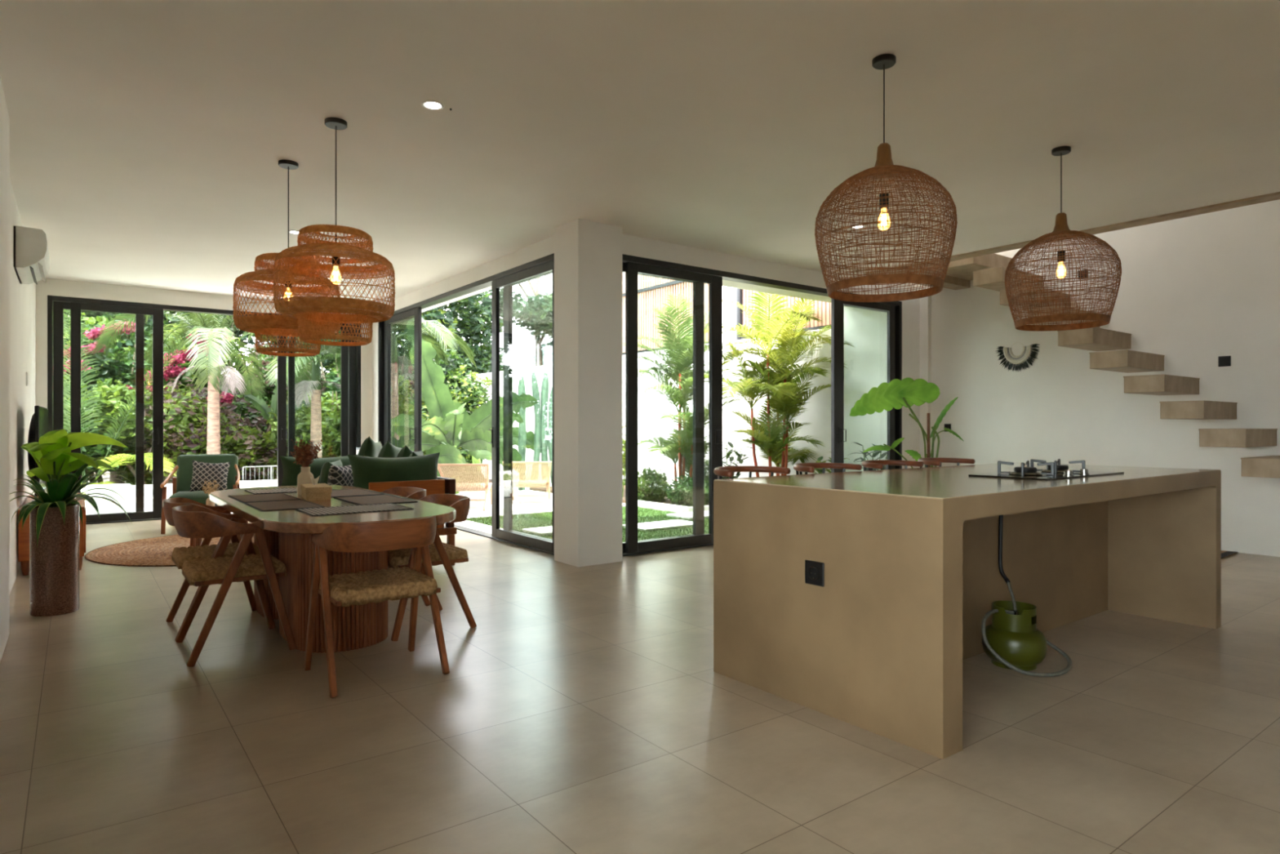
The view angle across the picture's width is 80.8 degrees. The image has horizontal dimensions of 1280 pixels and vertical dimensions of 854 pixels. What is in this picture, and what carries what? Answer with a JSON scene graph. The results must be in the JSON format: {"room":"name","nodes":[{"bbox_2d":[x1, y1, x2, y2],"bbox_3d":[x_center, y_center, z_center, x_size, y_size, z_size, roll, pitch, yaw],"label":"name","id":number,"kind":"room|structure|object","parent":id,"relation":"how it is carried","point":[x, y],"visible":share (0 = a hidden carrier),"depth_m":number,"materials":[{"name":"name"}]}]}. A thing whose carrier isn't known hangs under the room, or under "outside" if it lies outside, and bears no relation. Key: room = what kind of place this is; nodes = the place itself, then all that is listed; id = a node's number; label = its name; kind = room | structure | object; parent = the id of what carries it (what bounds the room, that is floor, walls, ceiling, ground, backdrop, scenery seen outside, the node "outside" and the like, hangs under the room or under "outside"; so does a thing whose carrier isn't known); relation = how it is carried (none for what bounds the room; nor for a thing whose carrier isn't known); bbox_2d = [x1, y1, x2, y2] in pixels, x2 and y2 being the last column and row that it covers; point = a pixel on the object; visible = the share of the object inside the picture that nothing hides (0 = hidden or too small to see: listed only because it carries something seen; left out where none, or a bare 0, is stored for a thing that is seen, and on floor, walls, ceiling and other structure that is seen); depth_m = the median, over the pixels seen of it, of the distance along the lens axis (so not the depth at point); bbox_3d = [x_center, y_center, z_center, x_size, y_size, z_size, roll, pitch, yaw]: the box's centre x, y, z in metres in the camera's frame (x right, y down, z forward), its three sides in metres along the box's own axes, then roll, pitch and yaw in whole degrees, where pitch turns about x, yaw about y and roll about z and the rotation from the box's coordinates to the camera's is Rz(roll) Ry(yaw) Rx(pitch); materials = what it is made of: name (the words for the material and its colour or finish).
{"room":"dining room","nodes":[
{"label":"dining room","id":0,"kind":"room"},
{"bbox_2d":[0,76,35,662],"bbox_3d":[-2.587,-0.292,2.710,0.270,2.985,15.840,0,0,-37],"label":"wall","id":1,"kind":"structure","parent":0,"point":[17,300],"depth_m":5.42,"materials":[{"name":"white paint"}]},
{"bbox_2d":[13,225,49,284],"bbox_3d":[-4.946,-1.377,6.121,0.204,0.315,0.858,0,0,-37],"label":"air conditioner","id":2,"kind":"object","parent":1,"relation":"attached to","point":[31,253],"visible":0.98,"depth_m":5.80,"materials":[{"name":"white plastic"}]},
{"bbox_2d":[35,278,371,493],"bbox_3d":[-5.615,-0.292,10.253,4.091,2.985,0.140,0,0,-37],"label":"wall","id":3,"kind":"structure","parent":0,"point":[58,287],"depth_m":9.56,"materials":[{"name":"white paint"}]},
{"bbox_2d":[47,295,360,524],"bbox_3d":[-5.673,-0.193,10.172,3.688,2.785,0.180,0,0,-37],"label":"door","id":4,"kind":"structure","parent":3,"relation":"in","point":[350,356],"depth_m":9.67,"materials":[{"name":"black metal"}]},
{"bbox_2d":[371,235,554,442],"bbox_3d":[-2.342,-0.292,9.185,0.140,2.985,5.500,0,0,-37],"label":"wall","id":5,"kind":"structure","parent":0,"point":[545,247],"depth_m":8.85,"materials":[{"name":"white paint"}]},
{"bbox_2d":[377,253,554,555],"bbox_3d":[-2.276,-0.212,9.047,0.180,2.825,5.200,0,0,-37],"label":"door","id":6,"kind":"structure","parent":5,"relation":"in","point":[544,266],"depth_m":8.03,"materials":[{"name":"black metal"}]},
{"bbox_2d":[554,218,622,567],"bbox_3d":[-0.488,-0.292,6.801,0.500,2.985,0.530,0,0,-37],"label":"wall column","id":7,"kind":"structure","parent":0,"point":[588,255],"depth_m":6.58,"materials":[{"name":"white paint"}]},
{"bbox_2d":[421,275,855,312],"bbox_3d":[0.561,-1.935,4.925,11.365,0.300,17.600,0,0,-37],"label":"roof overhang","id":8,"kind":"object","parent":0,"point":[725,282],"visible":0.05,"depth_m":9.99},
{"bbox_2d":[0,0,1279,306],"bbox_3d":[1.261,-1.960,5.326,9.765,0.350,16.000,0,0,-37],"label":"ceiling","id":9,"kind":"structure","parent":0,"point":[148,139],"depth_m":4.33,"materials":[{"name":"paint"}]},
{"bbox_2d":[232,160,340,356],"bbox_3d":[-2.377,-1.138,5.081,0.662,1.294,0.662,0,0,15],"label":"rattan pendant lamp","id":10,"kind":"object","parent":9,"relation":"hanging from","point":[256,324],"visible":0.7,"depth_m":4.92,"materials":[{"name":"brown wicker"}]},
{"bbox_2d":[272,117,395,346],"bbox_3d":[-1.778,-1.138,4.395,0.662,1.294,0.662,0,0,-23],"label":"rattan pendant lamp","id":11,"kind":"object","parent":9,"relation":"hanging from","point":[330,304],"visible":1,"depth_m":4.25,"materials":[{"name":"brown wicker"}]},
{"bbox_2d":[814,53,957,302],"bbox_3d":[1.185,-1.217,3.650,0.656,1.136,0.656,0,0,41],"label":"pendant lamp","id":12,"kind":"object","parent":9,"relation":"hanging from","point":[884,167],"visible":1,"depth_m":3.54,"materials":[{"name":"brown wicker"}]},
{"bbox_2d":[1004,146,1121,331],"bbox_3d":[2.707,-1.217,4.830,0.656,1.136,0.656,0,0,11],"label":"pendant lamp","id":13,"kind":"object","parent":9,"relation":"hanging from","point":[1061,230],"visible":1,"depth_m":4.73,"materials":[{"name":"brown wicker"}]},
{"bbox_2d":[0,519,1279,853],"bbox_3d":[1.259,1.300,5.412,9.865,0.200,16.140,0,0,-37],"label":"floor","id":14,"kind":"structure","parent":0,"point":[585,709],"depth_m":2.93,"materials":[{"name":"beige tile"}]},
{"bbox_2d":[17,493,85,575],"bbox_3d":[-5.299,0.932,6.807,0.437,0.535,1.650,0,0,-37],"label":"tv cabinet","id":15,"kind":"object","parent":14,"relation":"on","point":[23,533],"visible":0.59,"depth_m":6.07,"materials":[{"name":"orange wood"}]},
{"bbox_2d":[27,405,48,502],"bbox_3d":[-5.238,0.245,6.602,0.203,0.840,1.150,0,0,-35],"label":"television","id":16,"kind":"object","parent":15,"relation":"on","point":[38,427],"visible":0.56,"depth_m":6.17,"materials":[{"name":"black plastic"}]},
{"bbox_2d":[9,429,132,616],"bbox_3d":[-3.719,0.607,4.912,0.764,1.186,0.645,0,0,20],"label":"potted plant","id":17,"kind":"object","parent":14,"relation":"on","point":[54,521],"visible":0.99,"depth_m":4.81,"materials":[{"name":"green plant"}]},
{"bbox_2d":[84,534,253,566],"bbox_3d":[-4.187,1.194,7.611,2.315,0.012,2.315,0,0,36],"label":"round rug","id":18,"kind":"object","parent":14,"relation":"on","point":[153,551],"visible":0.25,"depth_m":7.15,"materials":[{"name":"wicker"}]},
{"bbox_2d":[160,453,239,533],"bbox_3d":[-5.181,0.769,8.941,0.774,0.870,0.848,0,0,-24],"label":"armchair","id":19,"kind":"object","parent":14,"relation":"on","point":[181,483],"visible":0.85,"depth_m":9.07,"materials":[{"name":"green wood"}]},
{"bbox_2d":[168,490,216,505],"bbox_3d":[-5.140,0.840,8.848,0.650,0.140,0.640,0,0,-24],"label":"seat cushion","id":20,"kind":"object","parent":19,"relation":"on","point":[200,496],"depth_m":8.58,"materials":[{"name":"green fabric"}]},
{"bbox_2d":[176,453,238,492],"bbox_3d":[-5.305,0.599,9.220,0.650,0.529,0.237,0,0,-24],"label":"cushion","id":21,"kind":"object","parent":19,"relation":"on","point":[184,462],"depth_m":9.17,"materials":[{"name":"green fabric"}]},
{"bbox_2d":[188,460,230,492],"bbox_3d":[-5.075,0.586,8.872,0.428,0.396,0.170,0,0,-26],"label":"throw pillow","id":22,"kind":"object","parent":19,"relation":"on","point":[202,472],"visible":0.84,"depth_m":8.83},
{"bbox_2d":[162,497,269,639],"bbox_3d":[-2.566,0.819,4.552,0.544,0.773,0.558,0,0,-37],"label":"dining chair","id":23,"kind":"object","parent":14,"relation":"on","point":[179,555],"visible":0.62,"depth_m":4.58,"materials":[{"name":"brown wood"}]},
{"bbox_2d":[172,504,296,666],"bbox_3d":[-2.235,0.819,4.112,0.544,0.773,0.558,0,0,-37],"label":"dining chair","id":24,"kind":"object","parent":14,"relation":"on","point":[190,521],"visible":1,"depth_m":3.96,"materials":[{"name":"brown wood"}]},
{"bbox_2d":[209,484,456,653],"bbox_3d":[-1.969,0.823,4.618,0.960,0.755,2.580,0,0,-37],"label":"dining table","id":25,"kind":"object","parent":14,"relation":"on","point":[288,533],"visible":0.48,"depth_m":4.04,"materials":[{"name":"brown wood"}]},
{"bbox_2d":[227,493,301,502],"bbox_3d":[-2.361,0.443,4.715,0.319,0.005,0.534,0,0,-37],"label":"placemat","id":26,"kind":"object","parent":25,"relation":"on","point":[270,496],"visible":0.93,"depth_m":4.70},
{"bbox_2d":[243,499,324,511],"bbox_3d":[-2.027,0.443,4.271,0.319,0.005,0.534,0,0,-37],"label":"placemat","id":27,"kind":"object","parent":25,"relation":"on","point":[272,505],"visible":1,"depth_m":4.26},
{"bbox_2d":[288,439,322,494],"bbox_3d":[-2.201,0.261,4.961,0.213,0.368,0.186,0,0,-37],"label":"flower vase","id":28,"kind":"object","parent":25,"relation":"on","point":[304,477],"visible":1,"depth_m":4.93,"materials":[{"name":"beige ceramic"}]},
{"bbox_2d":[300,475,332,501],"bbox_3d":[-2.020,0.377,4.686,0.148,0.137,0.328,0,0,-29],"label":"tissue box","id":29,"kind":"object","parent":25,"relation":"on","point":[314,491],"visible":1,"depth_m":4.56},
{"bbox_2d":[295,502,413,515],"bbox_3d":[-1.537,0.443,4.052,0.519,0.005,0.364,0,0,-37],"label":"placemat","id":30,"kind":"object","parent":25,"relation":"on","point":[320,511],"visible":1,"depth_m":4.04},
{"bbox_2d":[333,494,417,505],"bbox_3d":[-1.620,0.443,4.587,0.329,0.005,0.569,0,0,-37],"label":"placemat","id":31,"kind":"object","parent":25,"relation":"on","point":[373,499],"visible":0.97,"depth_m":4.54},
{"bbox_2d":[303,515,449,697],"bbox_3d":[-1.284,0.819,3.674,0.558,0.773,0.544,0,0,-37],"label":"dining chair","id":32,"kind":"object","parent":14,"relation":"on","point":[361,588],"visible":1,"depth_m":3.52,"materials":[{"name":"brown wood"}]},
{"bbox_2d":[382,486,430,605],"bbox_3d":[-1.760,0.819,5.132,0.544,0.773,0.558,0,0,-37],"label":"dining chair","id":33,"kind":"object","parent":14,"relation":"on","point":[416,493],"visible":0.02,"depth_m":5.36,"materials":[{"name":"brown wood"}]},
{"bbox_2d":[368,476,457,565],"bbox_3d":[-2.774,0.825,7.353,0.900,0.750,2.750,0,0,-37],"label":"sofa","id":34,"kind":"object","parent":14,"relation":"on","point":[442,485],"visible":0.15,"depth_m":6.43,"materials":[{"name":"brown wood"}]},
{"bbox_2d":[279,454,357,485],"bbox_3d":[-3.503,0.502,8.240,0.842,0.396,0.262,0,0,-41],"label":"bolster","id":35,"kind":"object","parent":34,"relation":"on","point":[291,470],"visible":0.38,"depth_m":8.01,"materials":[{"name":"green fabric"}]},
{"bbox_2d":[327,464,353,486],"bbox_3d":[-2.833,0.523,7.160,0.184,0.354,0.380,0,0,18],"label":"throw pillow","id":36,"kind":"object","parent":34,"relation":"on","point":[337,475],"visible":0.51,"depth_m":7.03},
{"bbox_2d":[347,452,439,488],"bbox_3d":[-2.083,0.462,6.434,0.802,0.475,0.267,0,0,-34],"label":"bolster","id":37,"kind":"object","parent":34,"relation":"on","point":[365,469],"visible":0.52,"depth_m":6.31,"materials":[{"name":"green fabric"}]},
{"bbox_2d":[388,493,476,641],"bbox_3d":[-1.331,0.819,4.579,0.544,0.773,0.558,0,0,-37],"label":"dining chair","id":38,"kind":"object","parent":14,"relation":"on","point":[441,553],"visible":0.62,"depth_m":4.44,"materials":[{"name":"brown wood"}]},
{"bbox_2d":[713,466,790,479],"bbox_3d":[0.613,0.709,4.011,0.462,0.984,0.417,0,0,-37],"label":"bar stool","id":39,"kind":"object","parent":14,"relation":"on","point":[724,471],"visible":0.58,"depth_m":4.16,"materials":[{"name":"brown wood"}]},
{"bbox_2d":[793,462,862,475],"bbox_3d":[1.117,0.709,4.390,0.462,0.984,0.417,0,0,-37],"label":"bar stool","id":40,"kind":"object","parent":14,"relation":"on","point":[806,468],"visible":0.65,"depth_m":4.53,"materials":[{"name":"brown wood"}]},
{"bbox_2d":[861,459,923,471],"bbox_3d":[1.629,0.709,4.774,0.462,0.984,0.417,0,0,-37],"label":"bar stool","id":41,"kind":"object","parent":14,"relation":"on","point":[870,464],"visible":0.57,"depth_m":4.91,"materials":[{"name":"brown wood"}]},
{"bbox_2d":[849,377,964,467],"bbox_3d":[2.507,0.373,6.970,1.024,1.655,0.419,0,0,-11],"label":"potted plant","id":42,"kind":"object","parent":14,"relation":"on","point":[907,392],"visible":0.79,"depth_m":7.00,"materials":[{"name":"green plant"}]},
{"bbox_2d":[713,462,1221,759],"bbox_3d":[1.925,0.729,4.101,2.995,0.943,1.220,0,0,-37],"label":"kitchen island","id":43,"kind":"object","parent":14,"relation":"on","point":[909,557],"visible":0.91,"depth_m":3.38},
{"bbox_2d":[804,560,824,586],"bbox_3d":[0.737,0.618,3.178,0.014,0.100,0.100,0,0,-37],"label":"power socket","id":44,"kind":"object","parent":43,"relation":"attached to","point":[814,571],"visible":1,"depth_m":3.17,"materials":[{"name":"black plastic"}]},
{"bbox_2d":[714,462,1220,499],"bbox_3d":[1.925,0.260,4.101,2.991,0.006,1.216,0,0,-37],"label":"island countertop","id":45,"kind":"structure","parent":43,"relation":"on","point":[942,482],"depth_m":3.61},
{"bbox_2d":[968,458,1124,479],"bbox_3d":[2.199,0.219,4.048,0.900,0.077,0.400,0,0,-37],"label":"gas hob","id":46,"kind":"object","parent":45,"relation":"in","point":[1053,471],"visible":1,"depth_m":3.92,"materials":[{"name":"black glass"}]},
{"bbox_2d":[982,600,1047,670],"bbox_3d":[1.893,1.051,3.806,0.296,0.298,0.296,0,0,-37],"label":"gas cylinder","id":47,"kind":"object","parent":14,"relation":"on","point":[1016,638],"visible":0.93,"depth_m":3.71,"materials":[{"name":"green paint"}]},
{"bbox_2d":[981,515,1071,676],"bbox_3d":[1.955,0.775,3.777,0.514,0.847,0.341,0,0,-37],"label":"gas hose","id":48,"kind":"object","parent":47,"relation":"attached to","point":[1004,576],"visible":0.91,"depth_m":3.77,"materials":[{"name":"black plastic"}]},
{"bbox_2d":[455,306,887,489],"bbox_3d":[-0.862,-0.193,16.111,0.200,3.185,15.205,0,0,-37],"label":"wall","id":49,"kind":"structure","parent":0,"point":[866,360],"depth_m":11.51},
{"bbox_2d":[622,272,708,355],"bbox_3d":[0.173,-2.610,14.734,0.160,2.300,3.850,0,0,-37],"label":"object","id":50,"kind":"object","parent":49,"relation":"on","point":[651,291],"visible":0.27,"depth_m":14.49,"materials":[{"name":"brown wood"}]},
{"bbox_2d":[740,288,831,339],"bbox_3d":[2.366,-2.610,11.816,0.160,2.300,2.050,0,0,-37],"label":"screen","id":51,"kind":"object","parent":49,"relation":"on","point":[825,307],"visible":0.14,"depth_m":11.60,"materials":[{"name":"brown wood"}]},
{"bbox_2d":[622,234,919,468],"bbox_3d":[1.693,-0.292,8.434,4.940,2.985,0.140,0,0,-37],"label":"wall","id":52,"kind":"structure","parent":0,"point":[633,246],"depth_m":8.33,"materials":[{"name":"white paint"}]},
{"bbox_2d":[622,253,902,556],"bbox_3d":[1.527,-0.200,8.271,4.480,2.800,0.180,0,0,-37],"label":"door","id":53,"kind":"structure","parent":52,"relation":"in","point":[633,266],"depth_m":7.63,"materials":[{"name":"black metal"}]},
{"bbox_2d":[855,273,922,289],"bbox_3d":[5.101,-3.092,6.620,1.670,2.615,7.135,0,0,-37],"label":"wall","id":54,"kind":"structure","parent":0,"point":[906,284],"depth_m":9.68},
{"bbox_2d":[864,191,1279,275],"bbox_3d":[4.646,-1.926,6.125,0.172,0.318,6.590,0,0,-37],"label":"trim","id":55,"kind":"structure","parent":54,"relation":"attached to","point":[1274,196],"depth_m":6.47,"materials":[{"name":"wood"}]},
{"bbox_2d":[920,199,1279,556],"bbox_3d":[6.680,-1.600,6.017,0.270,5.600,9.995,0,0,-37],"label":"wall","id":56,"kind":"structure","parent":0,"point":[1194,291],"depth_m":7.81,"materials":[{"name":"white paint"}]},
{"bbox_2d":[889,253,1014,286],"bbox_3d":[3.743,-1.905,9.060,0.910,0.170,1.090,0,0,-37],"label":"stair","id":57,"kind":"structure","parent":56,"relation":"attached to","point":[963,268],"depth_m":8.63,"materials":[{"name":"wood"}]},
{"bbox_2d":[972,266,1043,291],"bbox_3d":[4.165,-1.648,8.495,0.914,0.160,0.343,0,0,-37],"label":"stair tread","id":58,"kind":"structure","parent":56,"relation":"attached to","point":[993,278],"depth_m":8.26,"materials":[{"name":"wood"}]},
{"bbox_2d":[995,342,1039,372],"bbox_3d":[4.443,-0.820,8.856,0.033,0.354,0.539,0,0,-37],"label":"necklace","id":59,"kind":"object","parent":56,"relation":"attached to","point":[1006,355],"visible":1,"depth_m":8.84,"materials":[{"name":"black fabric"}]},
{"bbox_2d":[999,285,1071,310],"bbox_3d":[4.346,-1.399,8.255,0.914,0.160,0.343,0,0,-37],"label":"stair tread","id":60,"kind":"structure","parent":56,"relation":"attached to","point":[1003,299],"depth_m":8.07,"materials":[{"name":"wood"}]},
{"bbox_2d":[1057,327,1131,351],"bbox_3d":[4.707,-0.901,7.774,0.914,0.160,0.343,0,0,-37],"label":"stair tread","id":61,"kind":"structure","parent":56,"relation":"attached to","point":[1092,339],"depth_m":7.58,"materials":[{"name":"wood"}]},
{"bbox_2d":[1088,349,1164,373],"bbox_3d":[4.887,-0.652,7.534,0.914,0.160,0.343,0,0,-37],"label":"stair tread","id":62,"kind":"structure","parent":56,"relation":"attached to","point":[1126,361],"depth_m":7.32,"materials":[{"name":"wood"}]},
{"bbox_2d":[1123,373,1199,395],"bbox_3d":[5.068,-0.403,7.294,0.914,0.160,0.343,0,0,-37],"label":"stair tread","id":63,"kind":"structure","parent":56,"relation":"attached to","point":[1151,384],"depth_m":7.07,"materials":[{"name":"wood"}]},
{"bbox_2d":[1159,400,1237,419],"bbox_3d":[5.248,-0.154,7.053,0.914,0.160,0.343,0,0,-37],"label":"stair tread","id":64,"kind":"structure","parent":56,"relation":"attached to","point":[1180,410],"depth_m":6.82,"materials":[{"name":"wood"}]},
{"bbox_2d":[1198,428,1277,447],"bbox_3d":[5.429,0.095,6.813,0.914,0.160,0.343,0,0,-37],"label":"stair tread","id":65,"kind":"structure","parent":56,"relation":"attached to","point":[1218,437],"depth_m":6.57,"materials":[{"name":"wood"}]},
{"bbox_2d":[1240,455,1279,478],"bbox_3d":[5.609,0.344,6.573,0.914,0.160,0.343,0,0,-37],"label":"stair tread","id":66,"kind":"structure","parent":56,"relation":"attached to","point":[1266,466],"depth_m":6.33,"materials":[{"name":"wood"}]},
{"label":"outside","id":67,"kind":"structure","parent":0,"visible":0},
{"bbox_2d":[85,470,503,485],"bbox_3d":[-11.021,1.485,22.990,70.000,0.130,70.000,0,0,-37],"label":"ground","id":68,"kind":"structure","parent":67,"point":[501,482],"depth_m":20.27,"materials":[{"name":"soil"}]},
{"bbox_2d":[63,395,145,482],"bbox_3d":[-10.395,0.424,12.815,2.923,2.099,2.419,0,0,9],"label":"shrub","id":69,"kind":"object","parent":68,"relation":"on","point":[96,451],"visible":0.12,"depth_m":12.95,"materials":[{"name":"green plant"}]},
{"bbox_2d":[63,352,149,395],"bbox_3d":[-11.462,-0.178,14.174,4.144,3.290,2.484,0,0,-42],"label":"shrub","id":70,"kind":"object","parent":68,"relation":"on","point":[116,370],"visible":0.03,"depth_m":14.39,"materials":[{"name":"green plant"}]},
{"bbox_2d":[63,309,195,500],"bbox_3d":[-9.176,-0.313,12.008,3.864,3.536,2.124,0,0,-3],"label":"areca palm","id":71,"kind":"object","parent":68,"relation":"on","point":[67,388],"visible":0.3,"depth_m":12.22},
{"bbox_2d":[63,309,266,484],"bbox_3d":[-9.832,-0.341,14.608,4.800,4.017,2.690,0,0,-37],"label":"shrub","id":72,"kind":"object","parent":68,"relation":"on","point":[181,362],"visible":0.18,"depth_m":14.35,"materials":[{"name":"green plant"}]},
{"bbox_2d":[91,310,266,453],"bbox_3d":[-7.368,-1.102,13.071,4.690,5.003,3.820,0,0,13],"label":"palm tree","id":73,"kind":"object","parent":68,"relation":"on","point":[215,361],"visible":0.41,"depth_m":13.04,"materials":[{"name":"green plant"}]},
{"bbox_2d":[80,479,277,508],"bbox_3d":[-7.801,1.165,11.713,7.600,0.470,0.900,0,0,-37],"label":"wall","id":74,"kind":"structure","parent":68,"relation":"on","point":[254,483],"depth_m":12.07,"materials":[{"name":"paint"}]},
{"bbox_2d":[63,377,332,484],"bbox_3d":[-8.171,0.350,14.113,4.636,2.576,2.539,0,0,-37],"label":"shrub","id":75,"kind":"object","parent":68,"relation":"on","point":[184,426],"visible":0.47,"depth_m":13.46,"materials":[{"name":"green plant"}]},
{"bbox_2d":[80,311,326,438],"bbox_3d":[-9.689,-1.293,17.303,5.576,5.511,2.669,0,0,-37],"label":"shrub","id":76,"kind":"object","parent":68,"relation":"on","point":[131,338],"visible":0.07,"depth_m":16.27,"materials":[{"name":"green plant"}]},
{"bbox_2d":[164,341,340,457],"bbox_3d":[-7.964,-0.099,15.738,4.146,3.453,2.350,0,0,-35],"label":"shrub","id":77,"kind":"object","parent":68,"relation":"on","point":[269,388],"visible":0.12,"depth_m":15.57,"materials":[{"name":"green plant"}]},
{"bbox_2d":[243,379,310,471],"bbox_3d":[-7.169,0.002,14.842,1.304,2.606,0.233,0,0,-9],"label":"banana plant","id":78,"kind":"object","parent":68,"relation":"on","point":[261,406],"visible":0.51,"depth_m":14.85,"materials":[{"name":"green plant"}]},
{"bbox_2d":[234,325,392,457],"bbox_3d":[-6.203,-0.636,14.067,2.567,4.072,3.077,0,0,-37],"label":"palm tree","id":79,"kind":"object","parent":68,"relation":"on","point":[314,382],"visible":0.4,"depth_m":14.05,"materials":[{"name":"green plant"}]},
{"bbox_2d":[248,374,429,475],"bbox_3d":[-6.417,0.128,16.059,2.464,3.001,3.900,0,0,43],"label":"shrub","id":80,"kind":"object","parent":68,"relation":"on","point":[327,432],"visible":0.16,"depth_m":15.22,"materials":[{"name":"green plant"}]},
{"bbox_2d":[132,483,625,533],"bbox_3d":[-3.652,1.310,9.762,11.890,0.180,8.405,0,0,-37],"label":"paving","id":81,"kind":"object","parent":68,"relation":"on","point":[522,504],"visible":0.05,"depth_m":11.64,"materials":[{"name":"concrete"}]},
{"bbox_2d":[85,483,132,514],"bbox_3d":[-7.289,1.010,10.315,0.500,0.420,0.450,0,0,-37],"label":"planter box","id":82,"kind":"object","parent":81,"relation":"on","point":[125,491],"visible":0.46,"depth_m":10.16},
{"bbox_2d":[391,413,413,451],"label":"banana plant","id":83,"kind":"object","parent":81,"relation":"on","point":[402,424],"depth_m":13.82,"materials":[{"name":"green plant"}]},
{"bbox_2d":[391,435,484,483],"bbox_3d":[-3.805,0.681,12.583,2.338,1.261,1.149,0,0,-6],"label":"banana plant","id":84,"kind":"object","parent":81,"relation":"on","point":[449,454],"visible":0.17,"depth_m":12.72,"materials":[{"name":"green plant"}]},
{"bbox_2d":[421,331,491,493],"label":"banana plant","id":85,"kind":"object","parent":81,"relation":"on","point":[443,423],"depth_m":13.66,"materials":[{"name":"green plant"}]},
{"bbox_2d":[437,463,491,511],"bbox_3d":[-2.610,0.880,11.368,0.754,0.699,0.940,0,0,-4],"label":"garden chair","id":86,"kind":"object","parent":81,"relation":"on","point":[486,486],"visible":0.75,"depth_m":11.11,"materials":[{"name":"wicker"}]},
{"bbox_2d":[413,386,541,470],"bbox_3d":[-3.230,0.261,14.370,2.713,2.092,1.396,0,0,-6],"label":"banana plant","id":87,"kind":"object","parent":81,"relation":"on","point":[530,435],"visible":0.17,"depth_m":14.91,"materials":[{"name":"green plant"}]},
{"bbox_2d":[502,461,551,505],"bbox_3d":[-1.782,0.880,12.115,0.754,0.699,0.940,0,0,-4],"label":"garden chair","id":88,"kind":"object","parent":81,"relation":"on","point":[543,482],"visible":0.85,"depth_m":11.90,"materials":[{"name":"wicker"}]},
{"bbox_2d":[311,306,457,409],"bbox_3d":[-6.961,-1.025,19.892,4.828,4.970,2.657,0,0,-43],"label":"shrub","id":89,"kind":"object","parent":68,"relation":"on","point":[437,314],"visible":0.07,"depth_m":20.04,"materials":[{"name":"green plant"}]},
{"bbox_2d":[306,346,471,453],"bbox_3d":[-6.210,-0.205,18.070,4.860,3.670,2.451,0,0,-43],"label":"shrub","id":90,"kind":"object","parent":68,"relation":"on","point":[447,369],"visible":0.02,"depth_m":18.27,"materials":[{"name":"green plant"}]},
{"bbox_2d":[332,318,476,439],"bbox_3d":[-4.870,-0.818,15.368,3.064,4.435,2.882,0,0,-37],"label":"palm tree","id":91,"kind":"object","parent":68,"relation":"on","point":[445,336],"visible":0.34,"depth_m":15.31,"materials":[{"name":"green plant"}]},
{"bbox_2d":[398,364,491,482],"bbox_3d":[-5.132,-0.038,18.285,3.422,3.003,2.394,0,0,-37],"label":"shrub","id":92,"kind":"object","parent":68,"relation":"on","point":[473,397],"visible":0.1,"depth_m":18.19,"materials":[{"name":"green plant"}]},
{"bbox_2d":[397,289,503,373],"bbox_3d":[-6.217,-2.087,21.721,4.334,7.087,5.103,0,0,4],"label":"tree","id":93,"kind":"object","parent":68,"relation":"on","point":[473,328],"visible":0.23,"depth_m":22.11,"materials":[{"name":"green plant"}]},
{"bbox_2d":[470,277,552,366],"bbox_3d":[-2.975,-2.288,24.351,5.231,7.487,4.238,0,0,-24],"label":"tree","id":94,"kind":"object","parent":68,"relation":"on","point":[536,313],"visible":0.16,"depth_m":23.26,"materials":[{"name":"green plant"}]},
{"bbox_2d":[466,505,708,542],"bbox_3d":[0.136,1.300,9.640,3.606,0.200,3.684,0,0,-37],"label":"lawn","id":95,"kind":"structure","parent":68,"relation":"on","point":[520,522],"depth_m":9.71,"materials":[{"name":"green plant"}]},
{"bbox_2d":[622,519,693,531],"bbox_3d":[0.281,1.223,9.280,0.900,0.054,0.500,0,0,-37],"label":"stepping stone","id":96,"kind":"object","parent":95,"relation":"on","point":[675,523],"visible":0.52,"depth_m":9.21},
{"bbox_2d":[637,499,708,512],"bbox_3d":[1.190,1.270,10.657,2.510,0.260,2.300,0,0,-4],"label":"curb","id":97,"kind":"object","parent":95,"relation":"on","point":[673,508],"visible":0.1,"depth_m":10.99,"materials":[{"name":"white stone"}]},
{"bbox_2d":[529,484,708,506],"bbox_3d":[0.728,1.285,12.274,1.870,0.230,7.050,0,0,-37],"label":"soil","id":98,"kind":"object","parent":68,"relation":"on","point":[666,500],"visible":0.04,"depth_m":12.75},
{"bbox_2d":[517,366,552,490],"bbox_3d":[-1.868,0.020,14.700,1.062,2.400,0.233,0,0,-18],"label":"cactus","id":99,"kind":"object","parent":98,"relation":"on","point":[543,437],"visible":0.47,"depth_m":14.66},
{"bbox_2d":[622,466,673,501],"bbox_3d":[0.115,0.949,11.962,0.766,0.663,0.802,0,0,-37],"label":"shrub","id":100,"kind":"object","parent":98,"relation":"on","point":[652,492],"visible":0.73,"depth_m":11.80,"materials":[{"name":"green plant"}]},
{"bbox_2d":[622,293,745,502],"bbox_3d":[0.567,-0.391,11.782,2.192,3.135,1.912,0,0,23],"label":"palm","id":101,"kind":"object","parent":98,"relation":"on","point":[679,361],"visible":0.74,"depth_m":11.57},
{"bbox_2d":[662,475,708,506],"bbox_3d":[0.746,0.998,11.240,0.740,0.581,0.769,0,0,-37],"label":"shrub","id":102,"kind":"object","parent":98,"relation":"on","point":[686,499],"visible":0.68,"depth_m":11.12,"materials":[{"name":"green plant"}]},
{"bbox_2d":[690,291,854,476],"bbox_3d":[1.871,-0.590,10.816,2.185,3.552,2.004,0,0,-12],"label":"palm","id":103,"kind":"object","parent":98,"relation":"on","point":[784,398],"visible":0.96,"depth_m":10.82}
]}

